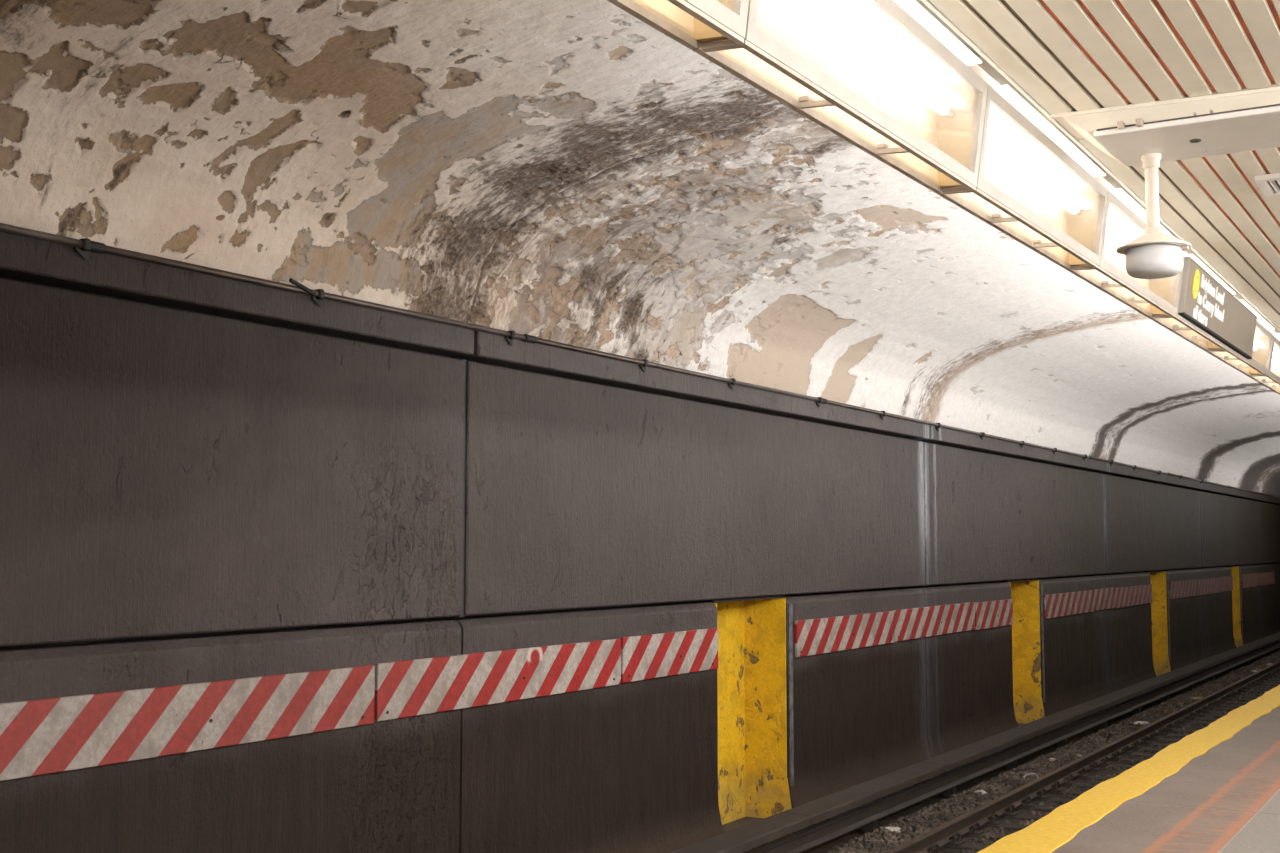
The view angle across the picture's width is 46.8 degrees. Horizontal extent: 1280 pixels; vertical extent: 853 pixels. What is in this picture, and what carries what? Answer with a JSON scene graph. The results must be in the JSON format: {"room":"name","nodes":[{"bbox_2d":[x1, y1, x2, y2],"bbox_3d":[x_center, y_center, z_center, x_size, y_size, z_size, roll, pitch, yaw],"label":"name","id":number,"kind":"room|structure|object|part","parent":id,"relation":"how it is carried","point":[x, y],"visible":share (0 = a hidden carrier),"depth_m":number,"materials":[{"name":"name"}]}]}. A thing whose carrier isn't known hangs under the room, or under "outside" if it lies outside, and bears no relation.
{"room":"subway station platform","nodes":[
{"label":"subway station platform","id":0,"kind":"room"},
{"bbox_2d":[0,231,1279,852],"bbox_3d":[8.685,2.958,27.710,0.390,4.600,59.230,-3,-5,30],"label":"wall","id":1,"kind":"structure","parent":0,"point":[204,477],"depth_m":10.86,"materials":[{"name":"paint"}]},
{"bbox_2d":[0,665,374,780],"bbox_3d":[-2.576,1.675,8.515,0.036,0.384,3.150,-3,-5,30],"label":"board","id":2,"kind":"object","parent":1,"relation":"attached to","point":[60,734],"visible":1,"depth_m":8.38,"materials":[{"name":"metal"}]},
{"bbox_3d":[-3.790,2.294,6.417,0.310,2.468,9.876,-3,-5,30],"label":"panel","id":3,"kind":"part","parent":1,"relation":"part of","materials":[{"name":"paint"}]},
{"bbox_3d":[-3.846,0.101,6.629,0.140,1.875,9.850,-3,-5,30],"label":"wall panel","id":4,"kind":"part","parent":1,"relation":"part of","materials":[{"name":"paint"}]},
{"bbox_2d":[374,639,620,721],"bbox_3d":[-0.966,1.889,11.243,0.036,0.384,3.140,-3,-5,30],"label":"board","id":5,"kind":"object","parent":1,"relation":"attached to","point":[406,688],"visible":1,"depth_m":10.98,"materials":[{"name":"paint"}]},
{"bbox_3d":[-0.260,2.781,12.396,0.310,2.468,3.998,-3,-5,30],"label":"panel","id":6,"kind":"part","parent":1,"relation":"part of","materials":[{"name":"paint"}]},
{"bbox_2d":[0,223,1279,497],"bbox_3d":[8.633,0.641,27.493,0.078,0.144,58.060,-3,-5,30],"label":"wall ledge","id":7,"kind":"object","parent":1,"relation":"attached to","point":[83,246],"visible":1,"depth_m":10.34,"materials":[{"name":"metal"}]},
{"bbox_2d":[620,628,717,682],"bbox_3d":[0.292,2.054,13.374,0.036,0.384,1.760,-3,-5,30],"label":"board","id":8,"kind":"object","parent":1,"relation":"attached to","point":[643,657],"visible":1,"depth_m":13.29,"materials":[{"name":"paint"}]},
{"bbox_3d":[1.162,0.791,15.111,0.140,1.875,9.800,-3,-5,30],"label":"wall panel","id":9,"kind":"part","parent":1,"relation":"part of","materials":[{"name":"paint"}]},
{"bbox_2d":[704,595,793,831],"bbox_3d":[0.986,2.969,14.959,0.670,2.510,1.695,-3,-5,30],"label":"niche","id":10,"kind":"object","parent":1,"relation":"attached to","point":[753,786],"visible":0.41,"depth_m":15.55,"materials":[{"name":"yellow paint"}]},
{"bbox_3d":[0.694,2.952,15.066,0.060,2.360,1.580,-3,-5,30],"label":"panel","id":11,"kind":"part","parent":10,"relation":"part of","materials":[{"name":"yellow paint"}]},
{"bbox_3d":[0.978,4.132,14.802,0.620,0.165,1.580,-3,-5,30],"label":"sill","id":12,"kind":"part","parent":10,"relation":"part of","materials":[{"name":"concrete"}]},
{"bbox_2d":[794,611,893,657],"bbox_3d":[2.379,2.354,16.908,0.036,0.384,2.870,-3,-5,30],"label":"board","id":13,"kind":"object","parent":1,"relation":"attached to","point":[840,633],"visible":1,"depth_m":16.73,"materials":[{"name":"paint"}]},
{"bbox_3d":[2.633,3.180,17.295,0.310,2.468,4.248,-3,-5,30],"label":"panel","id":14,"kind":"part","parent":1,"relation":"part of","materials":[{"name":"paint"}]},
{"bbox_2d":[893,602,974,641],"bbox_3d":[3.916,2.558,19.511,0.036,0.384,3.150,-3,-5,30],"label":"board","id":15,"kind":"object","parent":1,"relation":"attached to","point":[912,623],"visible":1,"depth_m":19.34,"materials":[{"name":"paint"}]},
{"bbox_3d":[4.691,3.464,20.780,0.310,2.468,3.818,-3,-5,30],"label":"panel","id":16,"kind":"part","parent":1,"relation":"part of","materials":[{"name":"paint"}]},
{"bbox_2d":[975,599,1012,629],"bbox_3d":[5.186,2.745,21.662,0.036,0.384,1.800,-3,-5,30],"label":"board","id":17,"kind":"object","parent":1,"relation":"attached to","point":[989,614],"visible":1,"depth_m":21.59,"materials":[{"name":"paint"}]},
{"bbox_3d":[6.171,1.482,23.593,0.140,1.875,9.850,-3,-5,30],"label":"wall panel","id":18,"kind":"part","parent":1,"relation":"part of","materials":[{"name":"paint"}]},
{"bbox_2d":[1002,578,1044,725],"bbox_3d":[5.893,3.645,23.270,0.670,2.510,1.705,-3,-5,30],"label":"niche","id":19,"kind":"object","parent":1,"relation":"attached to","point":[1026,650],"visible":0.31,"depth_m":23.89,"materials":[{"name":"yellow paint"}]},
{"bbox_2d":[1043,590,1092,618],"bbox_3d":[7.362,3.037,25.348,0.036,0.384,3.160,-3,-5,30],"label":"board","id":20,"kind":"object","parent":1,"relation":"attached to","point":[1071,603],"visible":1,"depth_m":25.19,"materials":[{"name":"paint"}]},
{"bbox_3d":[7.598,3.865,25.705,0.310,2.468,4.468,-3,-5,30],"label":"panel","id":21,"kind":"part","parent":1,"relation":"part of","materials":[{"name":"paint"}]},
{"bbox_2d":[1093,588,1114,610],"bbox_3d":[8.590,3.198,27.427,0.036,0.384,1.620,-3,-5,30],"label":"board","id":22,"kind":"object","parent":1,"relation":"attached to","point":[1103,599],"visible":1,"depth_m":27.37,"materials":[{"name":"paint"}]},
{"bbox_3d":[9.750,4.161,29.348,0.310,2.468,3.968,-3,-5,30],"label":"panel","id":23,"kind":"part","parent":1,"relation":"part of","materials":[{"name":"paint"}]},
{"bbox_2d":[1114,584,1151,608],"bbox_3d":[9.878,3.388,29.608,0.036,0.384,3.400,-3,-5,30],"label":"board","id":24,"kind":"object","parent":1,"relation":"attached to","point":[1141,594],"visible":1,"depth_m":29.46,"materials":[{"name":"paint"}]},
{"bbox_3d":[11.192,2.174,32.097,0.140,1.875,9.850,-3,-5,30],"label":"wall panel","id":25,"kind":"part","parent":1,"relation":"part of","materials":[{"name":"paint"}]},
{"bbox_2d":[1143,570,1170,675],"bbox_3d":[11.016,4.352,31.946,0.670,2.510,1.805,-3,-5,30],"label":"niche","id":26,"kind":"object","parent":1,"relation":"attached to","point":[1161,663],"visible":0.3,"depth_m":32.59,"materials":[{"name":"yellow paint"}]},
{"bbox_2d":[1169,579,1196,599],"bbox_3d":[12.525,3.745,34.093,0.036,0.384,3.200,-3,-5,30],"label":"board","id":27,"kind":"object","parent":1,"relation":"attached to","point":[1187,588],"visible":1,"depth_m":33.92,"materials":[{"name":"paint"}]},
{"bbox_3d":[12.683,4.566,34.316,0.310,2.468,4.218,-3,-5,30],"label":"panel","id":28,"kind":"part","parent":1,"relation":"part of","materials":[{"name":"paint"}]},
{"bbox_2d":[1197,578,1218,595],"bbox_3d":[14.131,3.978,36.810,0.036,0.384,3.070,-3,-5,30],"label":"board","id":29,"kind":"object","parent":1,"relation":"attached to","point":[1211,585],"visible":1,"depth_m":36.69,"materials":[{"name":"paint"}]},
{"bbox_3d":[14.890,4.870,38.054,0.310,2.468,4.438,-3,-5,30],"label":"panel","id":30,"kind":"part","parent":1,"relation":"part of","materials":[{"name":"paint"}]},
{"bbox_2d":[1218,576,1232,591],"bbox_3d":[15.462,4.154,39.066,0.036,0.384,2.120,-3,-5,30],"label":"board","id":31,"kind":"object","parent":1,"relation":"attached to","point":[1225,583],"visible":1,"depth_m":39.00,"materials":[{"name":"paint"}]},
{"bbox_3d":[16.175,2.861,40.537,0.140,1.875,9.700,-3,-5,30],"label":"wall panel","id":32,"kind":"part","parent":1,"relation":"part of","materials":[{"name":"paint"}]},
{"bbox_2d":[1225,565,1242,646],"bbox_3d":[16.202,5.067,40.729,0.670,2.510,1.515,-3,-5,30],"label":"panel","id":33,"kind":"object","parent":1,"relation":"attached to","point":[1237,617],"visible":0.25,"depth_m":41.21,"materials":[{"name":"yellow paint"}]},
{"bbox_2d":[1241,573,1259,587],"bbox_3d":[17.648,4.447,42.769,0.036,0.384,3.200,-3,-5,30],"label":"board","id":34,"kind":"object","parent":1,"relation":"attached to","point":[1247,580],"visible":1,"depth_m":42.53,"materials":[{"name":"paint"}]},
{"bbox_3d":[17.712,5.259,42.833,0.310,2.468,3.888,-3,-5,30],"label":"panel","id":35,"kind":"part","parent":1,"relation":"part of","materials":[{"name":"paint"}]},
{"bbox_2d":[1259,572,1274,585],"bbox_3d":[19.304,4.688,45.572,0.036,0.384,3.270,-3,-5,30],"label":"board","id":36,"kind":"object","parent":1,"relation":"attached to","point":[1268,578],"visible":1,"depth_m":45.54,"materials":[{"name":"paint"}]},
{"bbox_3d":[21.159,3.549,48.977,0.140,1.875,9.850,-3,-5,30],"label":"wall panel","id":37,"kind":"part","parent":1,"relation":"part of","materials":[{"name":"paint"}]},
{"bbox_3d":[21.215,5.742,48.765,0.310,2.468,9.876,-3,-5,30],"label":"panel","id":38,"kind":"part","parent":1,"relation":"part of","materials":[{"name":"paint"}]},
{"bbox_2d":[0,0,1279,496],"bbox_3d":[10.284,-0.153,25.892,4.822,1.308,60.893,-3,-5,30],"label":"ceiling","id":39,"kind":"structure","parent":0,"point":[571,172],"depth_m":10.12,"materials":[{"name":"paint"}]},
{"bbox_3d":[12.173,-0.332,24.272,0.090,1.198,60.000,-3,-5,30],"label":"trim","id":40,"kind":"structure","parent":39,"relation":"attached to","visible":0},
{"bbox_2d":[607,0,748,48],"bbox_3d":[-0.252,-1.258,3.028,0.257,0.464,1.862,-3,-5,30],"label":"light fixture","id":41,"kind":"object","parent":40,"relation":"hanging from","point":[687,22],"visible":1,"depth_m":3.71,"materials":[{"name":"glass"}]},
{"bbox_3d":[-0.331,-1.052,3.058,0.020,0.038,1.862,-3,-5,30],"label":"rail","id":42,"kind":"part","parent":41,"relation":"part of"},
{"bbox_3d":[-0.330,-1.248,3.073,0.010,0.413,1.862,-3,-5,30],"label":"plate","id":43,"kind":"part","parent":41,"relation":"part of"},
{"bbox_3d":[-0.214,-1.044,2.988,0.019,0.032,1.862,-3,-5,30],"label":"rail","id":44,"kind":"part","parent":41,"relation":"part of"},
{"bbox_3d":[0.215,-1.189,3.823,0.167,0.379,0.012,-3,-5,30],"label":"plate","id":45,"kind":"part","parent":41,"relation":"part of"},
{"bbox_3d":[-0.211,-1.071,2.988,0.028,0.062,1.862,-3,-5,30],"label":"frame","id":46,"kind":"part","parent":41,"relation":"part of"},
{"bbox_3d":[0.270,-1.190,3.773,0.060,0.304,0.042,-3,-5,30],"label":"frame","id":47,"kind":"part","parent":41,"relation":"part of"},
{"bbox_2d":[692,0,987,192],"bbox_3d":[0.704,-1.134,4.648,0.257,0.447,1.892,-3,-5,30],"label":"light fixture","id":48,"kind":"object","parent":40,"relation":"hanging from","point":[867,72],"visible":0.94,"depth_m":4.77,"materials":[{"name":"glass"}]},
{"bbox_3d":[0.225,-1.188,3.840,0.167,0.379,0.012,-3,-5,30],"label":"plate","id":49,"kind":"part","parent":48,"relation":"part of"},
{"bbox_3d":[0.295,-1.187,3.816,0.060,0.304,0.042,-3,-5,30],"label":"frame","id":50,"kind":"part","parent":48,"relation":"part of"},
{"bbox_3d":[0.625,-0.937,4.678,0.020,0.039,1.892,-3,-5,30],"label":"rail","id":51,"kind":"part","parent":48,"relation":"part of","materials":[{"name":"metal"}]},
{"bbox_3d":[0.742,-0.929,4.609,0.019,0.033,1.892,-3,-5,30],"label":"rail","id":52,"kind":"part","parent":48,"relation":"part of","materials":[{"name":"metal"}]},
{"bbox_3d":[0.745,-0.955,4.609,0.028,0.060,1.892,-3,-5,30],"label":"frame","id":53,"kind":"part","parent":48,"relation":"part of","materials":[{"name":"metal"}]},
{"bbox_3d":[0.682,-1.317,4.675,0.122,0.015,1.892,-3,-5,30],"label":"plate","id":54,"kind":"part","parent":48,"relation":"part of","materials":[{"name":"plastic"}]},
{"bbox_3d":[0.783,-1.297,4.614,0.028,0.045,1.892,-3,-5,30],"label":"frame","id":55,"kind":"part","parent":48,"relation":"part of","materials":[{"name":"metal"}]},
{"bbox_2d":[893,0,981,65],"bbox_3d":[0.796,-1.357,4.623,0.054,0.006,1.592,-3,-5,30],"label":"diffuser","id":56,"kind":"object","parent":48,"relation":"attached to","point":[913,8],"depth_m":4.97,"materials":[{"name":"plastic"}]},
{"bbox_3d":[1.179,-1.065,5.456,0.167,0.363,0.012,-3,-5,30],"label":"plate","id":57,"kind":"part","parent":48,"relation":"part of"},
{"bbox_3d":[1.234,-1.066,5.406,0.060,0.291,0.042,-3,-5,30],"label":"frame","id":58,"kind":"part","parent":48,"relation":"part of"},
{"bbox_2d":[936,85,1107,269],"bbox_3d":[1.660,-1.010,6.268,0.257,0.430,1.862,-3,-5,30],"label":"light fixture","id":59,"kind":"object","parent":40,"relation":"hanging from","point":[1030,189],"visible":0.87,"depth_m":6.31,"materials":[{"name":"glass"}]},
{"bbox_3d":[1.259,-1.063,5.449,0.060,0.291,0.042,-3,-5,30],"label":"frame","id":60,"kind":"part","parent":59,"relation":"part of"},
{"bbox_3d":[1.581,-0.821,6.299,0.020,0.038,1.862,-3,-5,30],"label":"rail","id":61,"kind":"part","parent":59,"relation":"part of","materials":[{"name":"metal"}]},
{"bbox_3d":[1.582,-1.001,6.313,0.010,0.379,1.862,-3,-5,30],"label":"plate","id":62,"kind":"part","parent":59,"relation":"part of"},
{"bbox_3d":[1.698,-0.814,6.229,0.019,0.032,1.862,-3,-5,30],"label":"rail","id":63,"kind":"part","parent":59,"relation":"part of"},
{"bbox_3d":[1.701,-0.839,6.229,0.028,0.058,1.862,-3,-5,30],"label":"frame","id":64,"kind":"part","parent":59,"relation":"part of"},
{"bbox_3d":[1.639,-1.186,6.294,0.122,0.015,1.862,-3,-5,30],"label":"plate","id":65,"kind":"part","parent":59,"relation":"part of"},
{"bbox_3d":[1.740,-1.166,6.233,0.028,0.043,1.862,-3,-5,30],"label":"frame","id":66,"kind":"part","parent":59,"relation":"part of","materials":[{"name":"metal"}]},
{"bbox_2d":[993,85,1105,176],"bbox_3d":[1.752,-1.226,6.242,0.054,0.006,1.562,-3,-5,30],"label":"diffuser","id":67,"kind":"object","parent":59,"relation":"attached to","point":[1005,91],"depth_m":6.12,"materials":[{"name":"plastic"}]},
{"bbox_3d":[2.127,-0.942,7.063,0.167,0.346,0.012,-3,-5,30],"label":"plate","id":68,"kind":"part","parent":59,"relation":"part of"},
{"bbox_3d":[2.182,-0.943,7.013,0.060,0.278,0.042,-3,-5,30],"label":"frame","id":69,"kind":"part","parent":59,"relation":"part of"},
{"bbox_2d":[894,0,1279,333],"bbox_3d":[12.257,0.173,24.181,0.095,0.060,60.000,-3,-5,30],"label":"trim","id":70,"kind":"structure","parent":40,"relation":"attached to","point":[988,73],"depth_m":6.07,"materials":[{"name":"beige paint"}]},
{"bbox_2d":[1067,188,1183,317],"bbox_3d":[2.608,-0.888,7.875,0.257,0.414,1.862,-3,-5,30],"label":"light fixture","id":71,"kind":"object","parent":40,"relation":"hanging from","point":[1122,224],"visible":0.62,"depth_m":7.76,"materials":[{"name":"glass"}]},
{"bbox_3d":[2.207,-0.940,7.056,0.060,0.278,0.042,-3,-5,30],"label":"frame","id":72,"kind":"part","parent":71,"relation":"part of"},
{"bbox_3d":[2.529,-0.707,7.907,0.020,0.038,1.862,-3,-5,30],"label":"rail","id":73,"kind":"part","parent":71,"relation":"part of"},
{"bbox_3d":[2.530,-0.879,7.920,0.010,0.363,1.862,-3,-5,30],"label":"plate","id":74,"kind":"part","parent":71,"relation":"part of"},
{"bbox_3d":[2.587,-1.055,7.901,0.122,0.015,1.862,-3,-5,30],"label":"plate","id":75,"kind":"part","parent":71,"relation":"part of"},
{"bbox_3d":[2.646,-0.700,7.837,0.019,0.032,1.862,-3,-5,30],"label":"rail","id":76,"kind":"part","parent":71,"relation":"part of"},
{"bbox_3d":[2.650,-0.724,7.837,0.028,0.056,1.862,-3,-5,30],"label":"frame","id":77,"kind":"part","parent":71,"relation":"part of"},
{"bbox_2d":[1110,188,1173,236],"bbox_3d":[2.701,-1.095,7.848,0.054,0.006,1.562,-3,-5,30],"label":"diffuser","id":78,"kind":"object","parent":71,"relation":"attached to","point":[1119,193],"depth_m":7.48,"materials":[{"name":"plastic"}]},
{"bbox_3d":[2.688,-1.036,7.840,0.028,0.042,1.862,-3,-5,30],"label":"frame","id":79,"kind":"part","parent":71,"relation":"part of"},
{"bbox_3d":[3.076,-0.819,8.670,0.167,0.330,0.012,-3,-5,30],"label":"plate","id":80,"kind":"part","parent":71,"relation":"part of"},
{"bbox_3d":[3.131,-0.821,8.620,0.060,0.266,0.042,-3,-5,30],"label":"frame","id":81,"kind":"part","parent":71,"relation":"part of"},
{"bbox_2d":[1149,254,1235,351],"bbox_3d":[3.559,-0.765,9.486,0.257,0.398,1.872,-3,-5,30],"label":"light fixture","id":82,"kind":"object","parent":40,"relation":"hanging from","point":[1179,325],"visible":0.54,"depth_m":9.37,"materials":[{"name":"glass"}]},
{"bbox_3d":[3.480,-0.592,9.518,0.020,0.038,1.872,-3,-5,30],"label":"rail","id":83,"kind":"part","parent":82,"relation":"part of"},
{"bbox_3d":[3.156,-0.817,8.663,0.060,0.265,0.042,-3,-5,30],"label":"frame","id":84,"kind":"part","parent":82,"relation":"part of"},
{"bbox_3d":[3.481,-0.756,9.531,0.010,0.346,1.872,-3,-5,30],"label":"plate","id":85,"kind":"part","parent":82,"relation":"part of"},
{"bbox_3d":[3.597,-0.585,9.449,0.019,0.032,1.872,-3,-5,30],"label":"rail","id":86,"kind":"part","parent":82,"relation":"part of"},
{"bbox_3d":[3.601,-0.608,9.448,0.028,0.054,1.872,-3,-5,30],"label":"frame","id":87,"kind":"part","parent":82,"relation":"part of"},
{"bbox_2d":[1183,254,1235,293],"bbox_3d":[3.652,-0.964,9.459,0.054,0.006,1.572,-3,-5,30],"label":"diffuser","id":88,"kind":"object","parent":82,"relation":"attached to","point":[1194,257],"depth_m":9.33,"materials":[{"name":"plastic"}]},
{"bbox_3d":[4.029,-0.696,10.286,0.167,0.313,0.012,-3,-5,30],"label":"plate","id":89,"kind":"part","parent":82,"relation":"part of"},
{"bbox_2d":[1178,256,1256,358],"bbox_3d":[3.851,-0.733,9.789,0.078,0.335,2.644,-3,-5,30],"label":"station sign","id":90,"kind":"object","parent":82,"relation":"attached to","point":[1204,302],"visible":1,"depth_m":9.51,"materials":[{"name":"metal"}]},
{"bbox_3d":[3.184,-0.830,8.658,0.076,0.327,0.012,-3,-5,30],"label":"sign frame","id":91,"kind":"part","parent":90,"relation":"part of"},
{"bbox_3d":[3.871,-0.897,9.790,0.030,0.008,2.620,-3,-5,30],"label":"sign frame","id":92,"kind":"part","parent":90,"relation":"part of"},
{"bbox_3d":[4.519,-0.657,10.920,0.076,0.304,0.012,-3,-5,30],"label":"sign frame","id":93,"kind":"part","parent":90,"relation":"part of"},
{"bbox_2d":[1206,300,1274,376],"bbox_3d":[4.523,-0.640,11.119,0.257,0.381,1.912,-3,-5,30],"label":"light fixture","id":94,"kind":"object","parent":40,"relation":"hanging from","point":[1260,362],"visible":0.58,"depth_m":11.53,"materials":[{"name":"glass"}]},
{"bbox_3d":[4.444,-0.476,11.152,0.020,0.039,1.912,-3,-5,30],"label":"rail","id":95,"kind":"part","parent":94,"relation":"part of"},
{"bbox_3d":[4.445,-0.631,11.164,0.010,0.330,1.912,-3,-5,30],"label":"plate","id":96,"kind":"part","parent":94,"relation":"part of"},
{"bbox_3d":[4.561,-0.469,11.082,0.019,0.033,1.912,-3,-5,30],"label":"rail","id":97,"kind":"part","parent":94,"relation":"part of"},
{"bbox_3d":[4.564,-0.491,11.082,0.028,0.053,1.912,-3,-5,30],"label":"frame","id":98,"kind":"part","parent":94,"relation":"part of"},
{"bbox_2d":[1239,300,1274,329],"bbox_3d":[4.615,-0.831,11.091,0.054,0.006,1.612,-3,-5,30],"label":"diffuser","id":99,"kind":"object","parent":94,"relation":"attached to","point":[1260,320],"depth_m":11.26,"materials":[{"name":"plastic"}]},
{"bbox_3d":[4.502,-0.791,11.143,0.122,0.015,1.912,-3,-5,30],"label":"plate","id":100,"kind":"part","parent":94,"relation":"part of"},
{"bbox_3d":[5.003,-0.570,11.935,0.167,0.296,0.012,-3,-5,30],"label":"plate","id":101,"kind":"part","parent":94,"relation":"part of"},
{"bbox_3d":[4.603,-0.774,11.082,0.028,0.038,1.912,-3,-5,30],"label":"frame","id":102,"kind":"part","parent":94,"relation":"part of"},
{"bbox_3d":[5.058,-0.572,11.886,0.060,0.240,0.042,-3,-5,30],"label":"frame","id":103,"kind":"part","parent":94,"relation":"part of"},
{"bbox_2d":[1248,333,1279,394],"bbox_3d":[5.484,-0.516,12.747,0.257,0.364,1.862,-3,-5,30],"label":"light fixture","id":104,"kind":"object","parent":40,"relation":"hanging from","point":[1272,381],"visible":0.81,"depth_m":12.50,"materials":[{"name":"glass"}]},
{"bbox_3d":[5.405,-0.360,12.781,0.020,0.038,1.862,-3,-5,30],"label":"rail","id":105,"kind":"part","parent":104,"relation":"part of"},
{"bbox_3d":[5.406,-0.507,12.793,0.010,0.313,1.862,-3,-5,30],"label":"plate","id":106,"kind":"part","parent":104,"relation":"part of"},
{"bbox_3d":[5.463,-0.658,12.771,0.122,0.015,1.862,-3,-5,30],"label":"plate","id":107,"kind":"part","parent":104,"relation":"part of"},
{"bbox_3d":[5.522,-0.353,12.711,0.019,0.032,1.862,-3,-5,30],"label":"rail","id":108,"kind":"part","parent":104,"relation":"part of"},
{"bbox_3d":[5.526,-0.374,12.711,0.028,0.050,1.862,-3,-5,30],"label":"frame","id":109,"kind":"part","parent":104,"relation":"part of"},
{"bbox_3d":[5.564,-0.643,12.710,0.028,0.036,1.862,-3,-5,30],"label":"frame","id":110,"kind":"part","parent":104,"relation":"part of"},
{"bbox_2d":[742,640,1279,852],"bbox_3d":[9.910,4.944,25.691,4.300,0.219,58.880,-3,-5,30],"label":"railway track","id":111,"kind":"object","parent":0,"point":[917,819],"depth_m":18.37,"materials":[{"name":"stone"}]},
{"bbox_2d":[885,827,900,832],"bbox_3d":[2.485,3.958,14.514,0.147,0.062,0.117,1,-5,-16],"label":"crumpled paper","id":112,"kind":"object","parent":111,"relation":"on","point":[897,829],"visible":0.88,"depth_m":14.48,"materials":[{"name":"paper"}]},
{"bbox_3d":[2.964,4.030,14.368,0.340,0.022,0.180,-3,-5,31],"label":"tie plate","id":113,"kind":"part","parent":111,"relation":"part of","materials":[{"name":"metal"}]},
{"bbox_2d":[670,632,1279,852],"bbox_3d":[8.976,4.795,26.324,0.303,0.415,59.000,-3,-5,30],"label":"rail","id":114,"kind":"object","parent":111,"relation":"on","point":[755,834],"visible":0.98,"depth_m":16.88,"materials":[{"name":"metal"}]},
{"bbox_3d":[3.274,4.073,14.894,0.340,0.022,0.180,-3,-5,31],"label":"tie plate","id":115,"kind":"part","parent":111,"relation":"part of","materials":[{"name":"metal"}]},
{"bbox_2d":[974,790,986,794],"bbox_3d":[3.850,4.133,16.720,0.150,0.062,0.112,3,-5,-29],"label":"paper scrap","id":116,"kind":"object","parent":111,"relation":"on","point":[977,791],"visible":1,"depth_m":16.69,"materials":[{"name":"paper"}]},
{"bbox_3d":[3.582,4.115,15.415,0.340,0.022,0.180,-3,-5,30],"label":"tie plate","id":117,"kind":"part","parent":111,"relation":"part of","materials":[{"name":"metal"}]},
{"bbox_3d":[3.889,4.158,15.934,0.340,0.022,0.180,-3,-5,30],"label":"tie plate","id":118,"kind":"part","parent":111,"relation":"part of","materials":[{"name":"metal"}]},
{"bbox_3d":[4.205,4.201,16.470,0.340,0.022,0.180,-3,-5,31],"label":"tie plate","id":119,"kind":"part","parent":111,"relation":"part of","materials":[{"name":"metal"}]},
{"bbox_2d":[1023,773,1038,777],"bbox_3d":[4.733,4.261,17.930,0.193,0.113,0.193,-3,-5,30],"label":"ring","id":120,"kind":"object","parent":111,"relation":"on","point":[1027,774],"visible":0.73,"depth_m":17.99,"materials":[{"name":"plastic"}]},
{"bbox_3d":[4.515,4.244,16.995,0.340,0.022,0.180,-3,-5,31],"label":"tie plate","id":121,"kind":"part","parent":111,"relation":"part of","materials":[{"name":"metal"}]},
{"bbox_3d":[4.822,4.286,17.514,0.340,0.022,0.180,-3,-5,30],"label":"tie plate","id":122,"kind":"part","parent":111,"relation":"part of","materials":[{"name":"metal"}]},
{"bbox_3d":[5.129,4.329,18.035,0.340,0.022,0.180,-3,-5,30],"label":"tie plate","id":123,"kind":"part","parent":111,"relation":"part of","materials":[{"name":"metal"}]},
{"bbox_2d":[885,661,1279,852],"bbox_3d":[9.746,4.882,25.862,0.140,0.146,59.000,-3,-5,30],"label":"rail","id":124,"kind":"object","parent":111,"relation":"on","point":[941,834],"visible":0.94,"depth_m":17.50,"materials":[{"name":"metal"}]},
{"bbox_3d":[5.443,4.372,18.566,0.340,0.022,0.180,-3,-5,30],"label":"tie plate","id":125,"kind":"part","parent":111,"relation":"part of","materials":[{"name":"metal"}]},
{"bbox_3d":[5.755,4.415,19.095,0.340,0.022,0.180,-3,-5,31],"label":"tie plate","id":126,"kind":"part","parent":111,"relation":"part of","materials":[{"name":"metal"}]},
{"bbox_2d":[1134,721,1149,725],"bbox_3d":[7.944,4.708,23.446,0.268,0.080,0.130,0,-5,2],"label":"crumpled paper","id":127,"kind":"object","parent":111,"relation":"on","point":[1144,723],"visible":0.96,"depth_m":23.41,"materials":[{"name":"paper"}]},
{"bbox_2d":[921,0,1279,330],"bbox_3d":[10.519,-0.537,15.370,5.765,0.075,43.000,-3,-5,30],"label":"ceiling","id":128,"kind":"structure","parent":0,"point":[1064,56],"depth_m":5.48,"materials":[{"name":"beige paint"}]},
{"bbox_2d":[1050,87,1279,166],"bbox_3d":[3.563,-1.270,5.139,4.150,0.138,0.575,-3,-5,30],"label":"ceiling beam","id":129,"kind":"structure","parent":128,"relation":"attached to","point":[1242,121],"depth_m":5.84,"materials":[{"name":"metal"}]},
{"bbox_2d":[1116,153,1191,278],"bbox_3d":[2.123,-0.872,6.128,0.296,0.511,0.296,-3,-5,30],"label":"dome camera","id":130,"kind":"object","parent":129,"relation":"hanging from","point":[1155,254],"visible":1,"depth_m":6.06,"materials":[{"name":"plastic"}]},
{"bbox_3d":[2.123,-0.945,6.134,0.052,0.280,0.052,-3,-5,30],"label":"stem","id":131,"kind":"part","parent":130,"relation":"part of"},
{"bbox_3d":[3.648,-1.223,5.102,3.970,0.022,0.545,-3,-5,30],"label":"plate","id":132,"kind":"part","parent":129,"relation":"part of","materials":[{"name":"metal"}]},
{"bbox_3d":[4.266,-1.373,4.767,5.753,0.009,0.385,-3,-5,30],"label":"filler plate","id":133,"kind":"part","parent":128,"relation":"part of","materials":[{"name":"beige paint"}]},
{"bbox_2d":[1254,173,1279,196],"bbox_3d":[3.164,-1.168,7.057,0.385,0.024,0.370,-3,-5,30],"label":"ceiling vent","id":134,"kind":"object","parent":128,"relation":"in","point":[1269,184],"visible":1,"depth_m":7.08,"materials":[{"name":"metal"}]},
{"bbox_3d":[3.080,-1.180,6.915,0.305,0.024,0.040,-3,-5,30],"label":"frame","id":135,"kind":"part","parent":134,"relation":"part of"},
{"bbox_2d":[977,684,1279,852],"bbox_3d":[10.084,3.549,15.294,6.773,1.408,43.000,-3,-5,30],"label":"floor","id":136,"kind":"structure","parent":0,"point":[1215,789],"depth_m":9.23,"materials":[{"name":"concrete"}]}
]}

